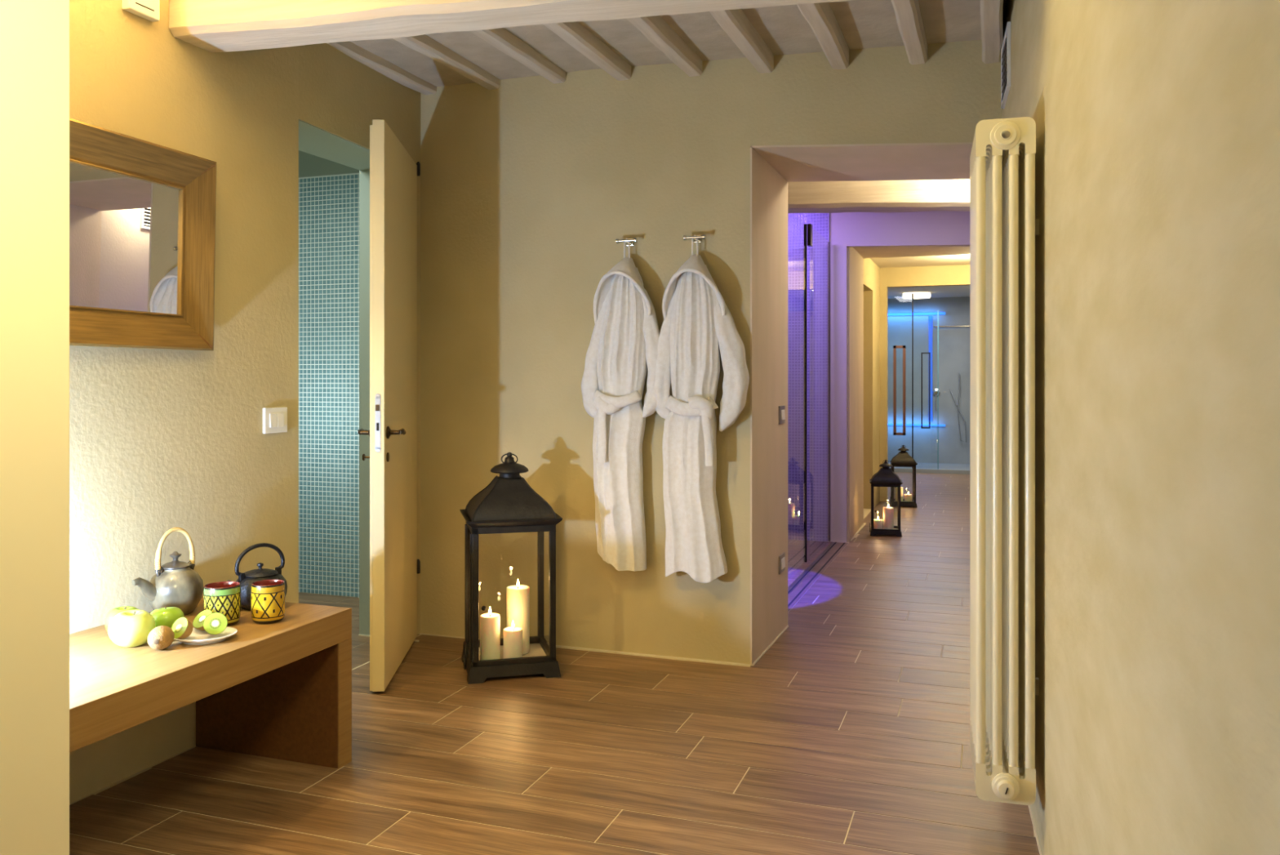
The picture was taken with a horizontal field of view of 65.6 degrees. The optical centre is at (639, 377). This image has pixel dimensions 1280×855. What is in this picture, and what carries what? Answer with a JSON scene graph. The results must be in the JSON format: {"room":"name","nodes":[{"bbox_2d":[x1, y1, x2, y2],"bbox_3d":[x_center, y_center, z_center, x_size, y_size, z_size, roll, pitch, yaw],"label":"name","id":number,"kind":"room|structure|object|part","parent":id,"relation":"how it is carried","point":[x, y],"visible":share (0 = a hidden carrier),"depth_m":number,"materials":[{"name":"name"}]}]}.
{"room":"spa hallway","nodes":[
{"label":"spa hallway","id":0,"kind":"room"},
{"bbox_2d":[0,0,69,854],"bbox_3d":[-1.412,-0.175,1.586,1.178,2.750,0.136,0,0,20],"label":"wall partition","id":1,"kind":"structure","parent":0,"point":[34,34],"depth_m":1.40,"materials":[{"name":"paint"}]},
{"bbox_2d":[69,0,420,803],"bbox_3d":[-2.204,-0.175,1.609,0.330,2.750,6.560,0,0,20],"label":"wall","id":2,"kind":"structure","parent":0,"point":[161,440],"depth_m":3.29,"materials":[{"name":"paint"}]},
{"bbox_2d":[121,0,159,22],"bbox_3d":[-1.514,-1.170,3.014,0.030,0.140,0.116,0,0,20],"label":"wall thermostat","id":3,"kind":"object","parent":2,"relation":"attached to","point":[149,10],"visible":1,"depth_m":3.01,"materials":[{"name":"white plastic"}]},
{"bbox_2d":[69,118,216,351],"bbox_3d":[-1.538,-0.395,2.791,0.069,0.612,0.920,1,0,17],"label":"wall mirror","id":4,"kind":"object","parent":2,"relation":"attached to","point":[142,213],"visible":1,"depth_m":2.95,"materials":[{"name":"brown wood"}]},
{"bbox_2d":[69,162,181,314],"bbox_3d":[-1.547,-0.395,2.794,0.006,0.402,0.694,1,0,17],"label":"mirror glass","id":5,"kind":"object","parent":4,"relation":"on","point":[125,223],"depth_m":2.90,"materials":[{"name":"white"}]},
{"bbox_3d":[-1.536,-0.143,2.791,0.050,0.110,0.920,1,0,17],"label":"frame rail","id":6,"kind":"part","parent":4,"relation":"part of","materials":[{"name":"wood"}]},
{"bbox_3d":[-1.527,-0.646,2.788,0.050,0.110,0.920,1,0,17],"label":"frame rail","id":7,"kind":"part","parent":4,"relation":"part of","materials":[{"name":"wood"}]},
{"bbox_2d":[262,406,287,433],"bbox_3d":[-1.317,0.153,3.592,0.016,0.092,0.120,0,0,20],"label":"light switch","id":8,"kind":"object","parent":2,"relation":"attached to","point":[274,419],"visible":1,"depth_m":3.58,"materials":[{"name":"white plastic"}]},
{"bbox_2d":[298,119,369,635],"bbox_3d":[-1.308,0.114,4.167,0.340,2.173,0.881,0,0,20],"label":"trim","id":9,"kind":"structure","parent":2,"relation":"attached to","point":[313,140],"depth_m":4.62,"materials":[{"name":"grey paint"}]},
{"bbox_2d":[357,120,420,691],"bbox_3d":[-1.026,0.097,4.167,0.177,2.183,0.827,0,0,-4],"label":"door","id":10,"kind":"structure","parent":2,"relation":"in","point":[394,564],"depth_m":3.97,"materials":[{"name":"beige paint"}]},
{"bbox_3d":[-1.063,0.210,3.858,0.060,0.048,0.131,0,0,-4],"label":"handle","id":11,"kind":"part","parent":10,"relation":"part of","materials":[{"name":"brown metal"}]},
{"bbox_3d":[-1.048,0.305,3.818,0.036,0.036,0.036,0,0,-4],"label":"keyhole plate","id":12,"kind":"part","parent":10,"relation":"part of","materials":[{"name":"brown metal"}]},
{"bbox_3d":[-0.993,0.170,3.760,0.020,0.220,0.003,0,0,-4],"label":"lock plate","id":13,"kind":"part","parent":10,"relation":"part of","materials":[{"name":"silver metal"}]},
{"bbox_3d":[-0.970,0.305,3.823,0.007,0.036,0.035,0,0,-4],"label":"keyhole plate","id":14,"kind":"part","parent":10,"relation":"part of","materials":[{"name":"brown metal"}]},
{"bbox_3d":[-0.946,0.210,3.867,0.060,0.048,0.131,0,0,-4],"label":"handle","id":15,"kind":"part","parent":10,"relation":"part of","materials":[{"name":"brown metal"}]},
{"bbox_2d":[298,150,359,177],"bbox_3d":[-2.004,-0.100,4.223,2.000,2.600,2.820,0,0,20],"label":"wall","id":16,"kind":"structure","parent":0,"point":[309,165],"depth_m":5.54,"materials":[{"name":"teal paint"}]},
{"bbox_2d":[298,173,359,597],"bbox_3d":[-1.754,0.040,5.511,1.410,2.320,0.023,0,0,20],"label":"wall","id":17,"kind":"structure","parent":16,"relation":"attached to","point":[329,205],"depth_m":5.49,"materials":[{"name":"teal tile"}]},
{"bbox_2d":[69,471,1039,854],"bbox_3d":[0.354,1.239,6.983,5.200,0.082,18.600,0,0,20],"label":"floor","id":18,"kind":"structure","parent":0,"point":[850,734],"depth_m":3.13,"materials":[{"name":"brown wood"}]},
{"bbox_2d":[69,596,351,768],"bbox_3d":[-1.420,0.960,2.482,0.555,0.480,1.530,0,0,20],"label":"bench","id":19,"kind":"object","parent":18,"relation":"on","point":[282,689],"visible":0.74,"depth_m":2.91,"materials":[{"name":"brown wood"}]},
{"bbox_2d":[104,605,137,631],"bbox_3d":[-1.441,0.679,2.772,0.095,0.080,0.094,0,0,-38],"label":"apple","id":20,"kind":"object","parent":19,"relation":"on","point":[115,611],"visible":0.35,"depth_m":2.74,"materials":[{"name":"green food"}]},
{"bbox_2d":[107,608,155,647],"bbox_3d":[-1.368,0.674,2.676,0.114,0.092,0.114,0,0,2],"label":"apple","id":21,"kind":"object","parent":19,"relation":"on","point":[128,628],"visible":0.98,"depth_m":2.64,"materials":[{"name":"green food"}]},
{"bbox_2d":[147,625,174,649],"bbox_3d":[-1.271,0.689,2.633,0.063,0.061,0.086,0,0,-10],"label":"kiwi","id":22,"kind":"object","parent":19,"relation":"on","point":[162,637],"visible":1,"depth_m":2.61,"materials":[{"name":"brown food"}]},
{"bbox_3d":[-1.263,0.689,2.594,0.014,0.014,0.005,0,0,-10],"label":"stem","id":23,"kind":"part","parent":22,"relation":"part of","materials":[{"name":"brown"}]},
{"bbox_2d":[150,606,184,627],"bbox_3d":[-1.345,0.686,2.817,0.094,0.070,0.094,0,0,-5],"label":"apple","id":24,"kind":"object","parent":19,"relation":"on","point":[165,615],"visible":0.53,"depth_m":2.78,"materials":[{"name":"green food"}]},
{"bbox_2d":[131,527,204,614],"bbox_3d":[-1.436,0.588,3.009,0.159,0.264,0.219,0,0,34],"label":"teapot","id":25,"kind":"object","parent":19,"relation":"on","point":[176,584],"visible":0.96,"depth_m":2.98,"materials":[{"name":"metal"}]},
{"bbox_3d":[-1.470,0.632,2.958,0.049,0.087,0.097,0,0,34],"label":"spout","id":26,"kind":"part","parent":25,"relation":"part of","materials":[{"name":"grey metal"}]},
{"bbox_3d":[-1.420,0.516,3.034,0.015,0.120,0.127,0,0,34],"label":"cane handle","id":27,"kind":"part","parent":25,"relation":"part of","materials":[{"name":"beige wicker"}]},
{"bbox_3d":[-1.420,0.554,3.034,0.085,0.049,0.085,0,0,34],"label":"lid","id":28,"kind":"part","parent":25,"relation":"part of","materials":[{"name":"grey metal"}]},
{"bbox_2d":[173,626,237,644],"bbox_3d":[-1.198,0.710,2.727,0.174,0.020,0.153,0,0,0],"label":"plate","id":29,"kind":"object","parent":19,"relation":"on","point":[197,637],"visible":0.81,"depth_m":2.72,"materials":[{"name":"white ceramic"}]},
{"bbox_2d":[171,617,192,639],"bbox_3d":[-1.245,0.681,2.703,0.061,0.058,0.052,0,0,44],"label":"kiwi half","id":30,"kind":"object","parent":29,"relation":"on","point":[182,628],"visible":0.94,"depth_m":2.69,"materials":[{"name":"green food"}]},
{"bbox_2d":[192,608,212,630],"bbox_3d":[-1.219,0.679,2.780,0.062,0.055,0.056,0,0,41],"label":"kiwi half","id":31,"kind":"object","parent":29,"relation":"on","point":[197,623],"visible":0.56,"depth_m":2.78,"materials":[{"name":"green food"}]},
{"bbox_2d":[203,612,227,634],"bbox_3d":[-1.172,0.675,2.739,0.062,0.059,0.047,0,0,-24],"label":"kiwi half","id":32,"kind":"object","parent":29,"relation":"on","point":[215,623],"visible":1,"depth_m":2.73,"materials":[{"name":"green food"}]},
{"bbox_2d":[203,581,240,626],"bbox_3d":[-1.224,0.662,2.908,0.101,0.115,0.101,0,0,-3],"label":"patterned cup","id":33,"kind":"object","parent":19,"relation":"on","point":[224,597],"visible":0.7,"depth_m":2.87,"materials":[{"name":"ceramic"}]},
{"bbox_2d":[226,542,287,609],"bbox_3d":[-1.194,0.620,3.118,0.162,0.200,0.174,0,0,-4],"label":"teapot","id":34,"kind":"object","parent":19,"relation":"on","point":[245,579],"visible":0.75,"depth_m":3.08,"materials":[{"name":"black metal"}]},
{"bbox_3d":[-1.195,0.568,3.124,0.012,0.095,0.168,0,0,40],"label":"handle","id":35,"kind":"part","parent":34,"relation":"part of","materials":[{"name":"black metal"}]},
{"bbox_3d":[-1.195,0.600,3.124,0.106,0.038,0.106,0,0,40],"label":"lid","id":36,"kind":"part","parent":34,"relation":"part of","materials":[{"name":"black metal"}]},
{"bbox_3d":[-1.177,1.008,3.172,0.551,0.385,0.063,0,0,20],"label":"panel","id":37,"kind":"part","parent":19,"relation":"part of","materials":[{"name":"brown wood"}]},
{"bbox_2d":[250,578,284,623],"bbox_3d":[-1.102,0.663,2.942,0.095,0.114,0.095,0,0,-10],"label":"patterned cup","id":38,"kind":"object","parent":19,"relation":"on","point":[267,596],"visible":1,"depth_m":2.90,"materials":[{"name":"ceramic"}]},
{"bbox_2d":[459,452,562,684],"bbox_3d":[-0.542,0.754,4.117,0.382,0.892,0.380,0,0,-14],"label":"lantern","id":39,"kind":"object","parent":18,"relation":"on","point":[508,504],"visible":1,"depth_m":3.99,"materials":[{"name":"metal"}]},
{"bbox_3d":[-0.729,0.867,4.228,0.025,0.549,0.025,0,0,-14],"label":"post","id":40,"kind":"part","parent":39,"relation":"part of","materials":[{"name":"metal"}]},
{"bbox_3d":[-0.704,0.868,4.076,0.010,0.499,0.276,0,0,-14],"label":"door frame","id":41,"kind":"part","parent":39,"relation":"part of","materials":[{"name":"metal"}]},
{"bbox_3d":[-0.692,0.869,4.079,0.003,0.503,0.283,0,0,-15],"label":"glass pane","id":42,"kind":"part","parent":39,"relation":"part of","materials":[{"name":"clear glass"}]},
{"bbox_3d":[-0.652,0.867,3.930,0.025,0.549,0.025,0,0,-14],"label":"post","id":43,"kind":"part","parent":39,"relation":"part of","materials":[{"name":"metal"}]},
{"bbox_2d":[480,606,500,659],"bbox_3d":[-0.608,1.037,4.023,0.081,0.221,0.081,0,0,20],"label":"pillar candle","id":44,"kind":"object","parent":39,"relation":"on","point":[490,622],"visible":0.91,"depth_m":3.99,"materials":[{"name":"beige wax"}]},
{"bbox_3d":[-0.541,0.601,4.117,0.338,0.031,0.338,0,0,-14],"label":"rail","id":45,"kind":"part","parent":39,"relation":"part of","materials":[{"name":"metal"}]},
{"bbox_3d":[-0.541,1.133,4.117,0.338,0.026,0.338,0,0,-14],"label":"rail","id":46,"kind":"part","parent":39,"relation":"part of","materials":[{"name":"metal"}]},
{"bbox_3d":[-0.541,1.155,4.117,0.334,0.012,0.334,0,0,-14],"label":"plate","id":47,"kind":"part","parent":39,"relation":"part of","materials":[{"name":"beige"}]},
{"bbox_2d":[503,620,522,657],"bbox_3d":[-0.515,1.065,4.023,0.077,0.165,0.077,0,0,20],"label":"pillar candle","id":48,"kind":"object","parent":39,"relation":"on","point":[513,635],"visible":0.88,"depth_m":3.99,"materials":[{"name":"beige wax"}]},
{"bbox_2d":[506,578,529,653],"bbox_3d":[-0.511,0.995,4.161,0.095,0.305,0.095,0,0,20],"label":"pillar candle","id":49,"kind":"object","parent":39,"relation":"on","point":[517,595],"visible":0.85,"depth_m":4.12,"materials":[{"name":"beige wax"}]},
{"bbox_3d":[-0.430,0.867,4.305,0.025,0.549,0.025,0,0,-14],"label":"post","id":50,"kind":"part","parent":39,"relation":"part of","materials":[{"name":"metal"}]},
{"bbox_3d":[-0.390,0.869,4.156,0.003,0.503,0.283,0,0,-15],"label":"glass pane","id":51,"kind":"part","parent":39,"relation":"part of","materials":[{"name":"clear glass"}]},
{"bbox_3d":[-0.353,0.867,4.007,0.025,0.549,0.025,0,0,-14],"label":"post","id":52,"kind":"part","parent":39,"relation":"part of","materials":[{"name":"metal"}]},
{"bbox_2d":[804,223,807,562],"bbox_3d":[0.802,0.094,5.659,0.024,2.188,1.603,0,0,20],"label":"glass door","id":53,"kind":"structure","parent":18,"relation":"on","point":[806,224],"depth_m":6.40,"materials":[{"name":"black"}]},
{"bbox_2d":[807,223,830,541],"bbox_3d":[1.238,0.094,6.845,0.024,2.188,0.850,0,0,20],"label":"door frame","id":54,"kind":"structure","parent":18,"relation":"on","point":[809,225],"depth_m":7.23,"materials":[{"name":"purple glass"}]},
{"bbox_2d":[869,459,902,536],"bbox_3d":[1.890,0.914,7.637,0.245,0.571,0.243,0,0,13],"label":"lantern","id":55,"kind":"object","parent":18,"relation":"on","point":[885,477],"visible":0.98,"depth_m":7.55,"materials":[{"name":"metal"}]},
{"bbox_3d":[1.786,0.988,7.661,0.006,0.319,0.176,0,0,13],"label":"door frame","id":56,"kind":"part","parent":55,"relation":"part of","materials":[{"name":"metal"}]},
{"bbox_3d":[1.773,0.987,7.562,0.016,0.352,0.016,0,0,13],"label":"post","id":57,"kind":"part","parent":55,"relation":"part of","materials":[{"name":"metal"}]},
{"bbox_2d":[873,515,882,528],"bbox_3d":[1.832,1.115,7.637,0.070,0.103,0.070,0,0,20],"label":"pillar candle","id":58,"kind":"object","parent":55,"relation":"on","point":[877,523],"visible":0.95,"depth_m":7.61,"materials":[{"name":"beige wax"}]},
{"bbox_3d":[1.891,1.157,7.637,0.218,0.017,0.218,0,0,13],"label":"rail","id":59,"kind":"part","parent":55,"relation":"part of","materials":[{"name":"metal"}]},
{"bbox_3d":[1.891,0.817,7.637,0.218,0.020,0.218,0,0,13],"label":"rail","id":60,"kind":"part","parent":55,"relation":"part of","materials":[{"name":"metal"}]},
{"bbox_2d":[883,503,893,528],"bbox_3d":[1.907,1.067,7.620,0.079,0.199,0.079,0,0,20],"label":"pillar candle","id":61,"kind":"object","parent":55,"relation":"on","point":[888,512],"visible":0.96,"depth_m":7.59,"materials":[{"name":"beige wax"}]},
{"bbox_3d":[2.009,0.987,7.712,0.016,0.352,0.016,0,0,13],"label":"post","id":62,"kind":"part","parent":55,"relation":"part of","materials":[{"name":"metal"}]},
{"bbox_3d":[1.966,0.987,7.519,0.016,0.352,0.016,0,0,13],"label":"post","id":63,"kind":"part","parent":55,"relation":"part of","materials":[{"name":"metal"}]},
{"bbox_2d":[889,444,917,507],"bbox_3d":[2.474,0.914,9.329,0.245,0.571,0.243,0,0,11],"label":"lantern","id":64,"kind":"object","parent":18,"relation":"on","point":[902,459],"visible":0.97,"depth_m":9.24,"materials":[{"name":"metal"}]},
{"bbox_3d":[2.369,0.988,9.350,0.006,0.319,0.176,0,0,11],"label":"door frame","id":65,"kind":"part","parent":64,"relation":"part of","materials":[{"name":"metal"}]},
{"bbox_3d":[2.359,0.987,9.251,0.016,0.352,0.016,0,0,11],"label":"post","id":66,"kind":"part","parent":64,"relation":"part of","materials":[{"name":"metal"}]},
{"bbox_2d":[895,486,902,501],"bbox_3d":[2.437,1.083,9.337,0.070,0.167,0.070,0,0,20],"label":"pillar candle","id":67,"kind":"object","parent":64,"relation":"on","point":[901,487],"visible":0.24,"depth_m":9.31,"materials":[{"name":"beige wax"}]},
{"bbox_3d":[2.475,1.157,9.329,0.218,0.017,0.218,0,0,11],"label":"rail","id":68,"kind":"part","parent":64,"relation":"part of","materials":[{"name":"metal"}]},
{"bbox_3d":[2.475,0.817,9.329,0.218,0.020,0.218,0,0,11],"label":"rail","id":69,"kind":"part","parent":64,"relation":"part of","materials":[{"name":"metal"}]},
{"bbox_2d":[904,492,912,501],"bbox_3d":[2.515,1.115,9.302,0.070,0.103,0.070,0,0,20],"label":"pillar candle","id":70,"kind":"object","parent":64,"relation":"on","point":[908,497],"visible":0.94,"depth_m":9.27,"materials":[{"name":"beige wax"}]},
{"bbox_3d":[2.591,0.987,9.408,0.016,0.352,0.016,0,0,11],"label":"post","id":71,"kind":"part","parent":64,"relation":"part of","materials":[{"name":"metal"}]},
{"bbox_3d":[2.573,0.988,9.310,0.002,0.322,0.181,0,0,11],"label":"glass pane","id":72,"kind":"part","parent":64,"relation":"part of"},
{"bbox_3d":[2.553,0.987,9.214,0.016,0.352,0.016,0,0,11],"label":"post","id":73,"kind":"part","parent":64,"relation":"part of","materials":[{"name":"metal"}]},
{"bbox_2d":[324,0,1006,95],"bbox_3d":[-0.786,-1.344,1.075,3.400,0.313,6.700,0,0,20],"label":"ceiling","id":74,"kind":"structure","parent":0,"point":[424,63],"depth_m":3.89,"materials":[{"name":"paint"}]},
{"bbox_2d":[169,0,848,53],"bbox_3d":[-0.233,-1.171,2.799,2.593,0.400,0.207,0,0,20],"label":"beam","id":75,"kind":"structure","parent":74,"relation":"attached to","point":[211,26],"depth_m":2.94,"materials":[{"name":"white wood"}]},
{"bbox_2d":[420,40,1001,663],"bbox_3d":[0.305,-0.175,4.571,3.080,2.750,0.700,0,0,20],"label":"wall","id":76,"kind":"structure","parent":0,"point":[529,185],"depth_m":4.40,"materials":[{"name":"paint"}]},
{"bbox_2d":[615,237,637,245],"bbox_3d":[-0.051,-0.590,4.293,0.096,0.032,0.063,0,0,20],"label":"robe hook","id":77,"kind":"object","parent":76,"relation":"attached to","point":[632,241],"visible":0.94,"depth_m":4.28,"materials":[{"name":"silver metal"}]},
{"bbox_2d":[581,237,659,570],"bbox_3d":[-0.079,0.107,4.249,0.388,1.420,0.152,0,0,20],"label":"bathrobe","id":78,"kind":"object","parent":77,"relation":"hanging from","point":[623,346],"visible":0.99,"depth_m":4.22,"materials":[{"name":"white fabric"}]},
{"bbox_2d":[593,257,651,324],"bbox_3d":[-0.070,-0.357,4.256,0.267,0.325,0.123,0,0,20],"label":"hood","id":79,"kind":"object","parent":78,"relation":"attached to","point":[620,296],"depth_m":4.23,"materials":[{"name":"white fabric"}]},
{"bbox_3d":[-0.043,-0.590,4.317,0.032,0.032,0.010,0,0,20],"label":"wall plate","id":80,"kind":"part","parent":77,"relation":"part of","materials":[{"name":"silver metal"}]},
{"bbox_2d":[683,234,706,242],"bbox_3d":[0.236,-0.590,4.191,0.096,0.032,0.063,0,0,20],"label":"robe hook","id":81,"kind":"object","parent":76,"relation":"attached to","point":[704,236],"visible":0.92,"depth_m":4.17,"materials":[{"name":"silver metal"}]},
{"bbox_3d":[0.245,-0.590,4.215,0.032,0.032,0.010,0,0,20],"label":"wall plate","id":82,"kind":"part","parent":81,"relation":"part of","materials":[{"name":"silver metal"}]},
{"bbox_2d":[654,235,749,582],"bbox_3d":[0.242,0.121,4.134,0.422,1.447,0.154,0,0,20],"label":"bathrobe","id":83,"kind":"object","parent":81,"relation":"hanging from","point":[698,326],"visible":1,"depth_m":4.11,"materials":[{"name":"white fabric"}]},
{"bbox_2d":[662,253,725,319],"bbox_3d":[0.228,-0.374,4.151,0.277,0.291,0.123,0,0,20],"label":"hood","id":84,"kind":"object","parent":83,"relation":"attached to","point":[691,292],"depth_m":4.13,"materials":[{"name":"white fabric"}]},
{"bbox_2d":[778,551,785,573],"bbox_3d":[0.667,0.870,4.665,0.016,0.085,0.120,0,0,20],"label":"wall socket","id":85,"kind":"object","parent":76,"relation":"attached to","point":[782,557],"visible":1,"depth_m":4.64,"materials":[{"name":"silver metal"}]},
{"bbox_2d":[778,404,785,424],"bbox_3d":[0.667,0.173,4.665,0.016,0.085,0.120,0,0,20],"label":"light switch","id":86,"kind":"object","parent":76,"relation":"attached to","point":[781,408],"visible":1,"depth_m":4.64,"materials":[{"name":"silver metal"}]},
{"bbox_2d":[750,142,973,665],"bbox_3d":[1.026,0.116,4.316,0.951,2.168,0.708,0,0,20],"label":"trim","id":87,"kind":"structure","parent":76,"relation":"attached to","point":[771,166],"depth_m":4.38,"materials":[{"name":"beige paint"}]},
{"bbox_2d":[787,213,829,541],"bbox_3d":[0.832,-0.050,7.472,1.175,2.500,0.018,0,0,20],"label":"wall","id":88,"kind":"structure","parent":0,"point":[817,254],"depth_m":7.32,"materials":[{"name":"purple tile"}]},
{"bbox_2d":[847,246,969,542],"bbox_3d":[1.964,-0.100,7.633,1.400,2.600,0.980,0,0,20],"label":"trim","id":89,"kind":"structure","parent":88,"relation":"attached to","point":[855,255],"depth_m":7.67,"materials":[{"name":"beige paint"}]},
{"bbox_2d":[863,257,879,508],"bbox_3d":[1.855,0.050,9.018,0.470,2.300,1.560,0,0,20],"label":"wall","id":90,"kind":"structure","parent":0,"point":[871,270],"depth_m":9.11,"materials":[{"name":"paint"}]},
{"bbox_2d":[829,210,969,542],"bbox_3d":[0.906,-0.100,6.146,2.400,2.600,2.670,0,0,20],"label":"wall","id":91,"kind":"structure","parent":0,"point":[942,228],"depth_m":7.25,"materials":[{"name":"beige paint"}]},
{"bbox_2d":[870,253,969,267],"bbox_3d":[2.341,-1.135,8.846,1.500,0.130,1.560,0,0,20],"label":"ceiling","id":92,"kind":"structure","parent":0,"point":[949,260],"depth_m":9.08,"materials":[{"name":"beige paint"}]},
{"bbox_2d":[880,264,969,501],"bbox_3d":[2.524,-0.100,9.662,2.300,2.600,0.100,0,0,20],"label":"wall","id":93,"kind":"structure","parent":0,"point":[944,275],"depth_m":9.66,"materials":[{"name":"paint"}]},
{"bbox_2d":[887,297,969,463],"bbox_3d":[3.236,-0.100,11.744,2.450,2.600,4.300,0,0,20],"label":"wall","id":94,"kind":"structure","parent":0,"point":[953,342],"depth_m":13.63,"materials":[{"name":"glass"}]},
{"bbox_2d":[887,423,945,426],"bbox_3d":[3.537,0.650,13.791,1.350,0.024,0.030,0,0,20],"label":"light line","id":95,"kind":"object","parent":94,"relation":"attached to","point":[914,424],"visible":0.36,"depth_m":13.67,"materials":[{"name":"blue"}]},
{"bbox_2d":[887,311,945,315],"bbox_3d":[3.537,-0.880,13.791,1.350,0.036,0.030,0,0,20],"label":"light line","id":96,"kind":"object","parent":94,"relation":"attached to","point":[931,313],"visible":0.64,"depth_m":13.68,"materials":[{"name":"blue"}]},
{"bbox_2d":[887,462,969,474],"bbox_3d":[3.720,1.175,13.111,2.250,0.050,1.200,0,0,20],"label":"trim","id":97,"kind":"structure","parent":94,"relation":"attached to","point":[931,468],"depth_m":12.63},
{"bbox_2d":[893,293,938,469],"bbox_3d":[3.370,0.040,12.626,0.815,2.220,0.064,0,0,20],"label":"cabin","id":98,"kind":"object","parent":97,"relation":"on","point":[895,347],"visible":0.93,"depth_m":12.61,"materials":[{"name":"clear glass"}]},
{"bbox_3d":[3.304,0.160,12.642,0.150,1.140,0.050,0,0,20],"label":"door handle","id":99,"kind":"part","parent":98,"relation":"part of","materials":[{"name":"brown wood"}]},
{"bbox_3d":[3.611,0.160,12.549,0.110,0.960,0.020,0,0,20],"label":"door handle","id":100,"kind":"part","parent":98,"relation":"part of","materials":[{"name":"black"}]},
{"bbox_2d":[928,315,932,421],"bbox_3d":[3.989,-0.125,13.630,0.050,1.450,0.030,0,0,20],"label":"light line","id":101,"kind":"object","parent":94,"relation":"attached to","point":[930,317],"visible":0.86,"depth_m":13.61,"materials":[{"name":"blue"}]},
{"bbox_2d":[932,388,940,410],"bbox_3d":[4.057,0.300,13.596,0.100,0.301,0.060,0,0,20],"label":"shower valve","id":102,"kind":"object","parent":94,"relation":"attached to","point":[935,392],"visible":0.94,"depth_m":13.59,"materials":[{"name":"silver metal"}]},
{"bbox_2d":[933,324,969,327],"bbox_3d":[4.454,-0.700,13.460,0.900,0.020,0.050,0,0,20],"label":"towel rail","id":103,"kind":"object","parent":94,"relation":"attached to","point":[967,325],"visible":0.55,"depth_m":13.51,"materials":[{"name":"silver metal"}]},
{"bbox_2d":[949,372,966,442],"bbox_3d":[4.322,0.401,13.492,0.225,0.942,0.058,0,0,20],"label":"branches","id":104,"kind":"object","parent":94,"relation":"attached to","point":[957,405],"visible":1,"depth_m":13.46,"materials":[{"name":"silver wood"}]},
{"bbox_2d":[887,284,969,298],"bbox_3d":[3.236,-1.150,11.744,2.450,0.100,4.300,0,0,20],"label":"ceiling","id":105,"kind":"structure","parent":0,"point":[940,291],"depth_m":12.59,"materials":[{"name":"beige paint"}]},
{"bbox_2d":[902,292,930,298],"bbox_3d":[3.577,-1.060,12.843,0.360,0.080,0.216,0,0,20],"label":"ceiling lamp","id":106,"kind":"object","parent":105,"relation":"attached to","point":[907,295],"visible":0.98,"depth_m":12.75,"materials":[{"name":"beige"}]},
{"bbox_2d":[1001,0,1279,854],"bbox_3d":[0.560,-0.175,0.629,0.565,2.750,6.560,0,0,20],"label":"wall","id":107,"kind":"structure","parent":0,"point":[1157,122],"depth_m":1.25,"materials":[{"name":"paint"}]},
{"bbox_2d":[358,523,1041,854],"bbox_3d":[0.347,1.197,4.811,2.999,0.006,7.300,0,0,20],"label":"baseboard","id":108,"kind":"structure","parent":107,"relation":"attached to","point":[787,626],"depth_m":4.28,"materials":[{"name":"beige plastic"}]},
{"bbox_2d":[969,116,1039,804],"bbox_3d":[0.957,0.203,2.595,0.166,1.683,0.391,0,0,16],"label":"radiator","id":109,"kind":"object","parent":107,"relation":"attached to","point":[1004,685],"visible":1,"depth_m":2.46,"materials":[{"name":"beige metal"}]},
{"bbox_2d":[1000,22,1010,109],"bbox_3d":[1.307,-1.110,3.547,0.012,0.224,0.304,0,0,16],"label":"air vent","id":110,"kind":"object","parent":107,"relation":"in","point":[1006,46],"visible":1,"depth_m":3.51,"materials":[{"name":"white plastic"}]},
{"bbox_3d":[1.199,-1.350,6.524,2.700,0.100,3.580,0,0,20],"label":"ceiling","id":111,"kind":"structure","parent":0,"visible":0},
{"bbox_2d":[787,178,969,213],"bbox_3d":[0.721,-1.099,5.474,2.304,0.465,0.206,0,0,20],"label":"beam","id":112,"kind":"structure","parent":111,"relation":"attached to","point":[916,195],"depth_m":5.20,"materials":[{"name":"white wood"}]}
]}

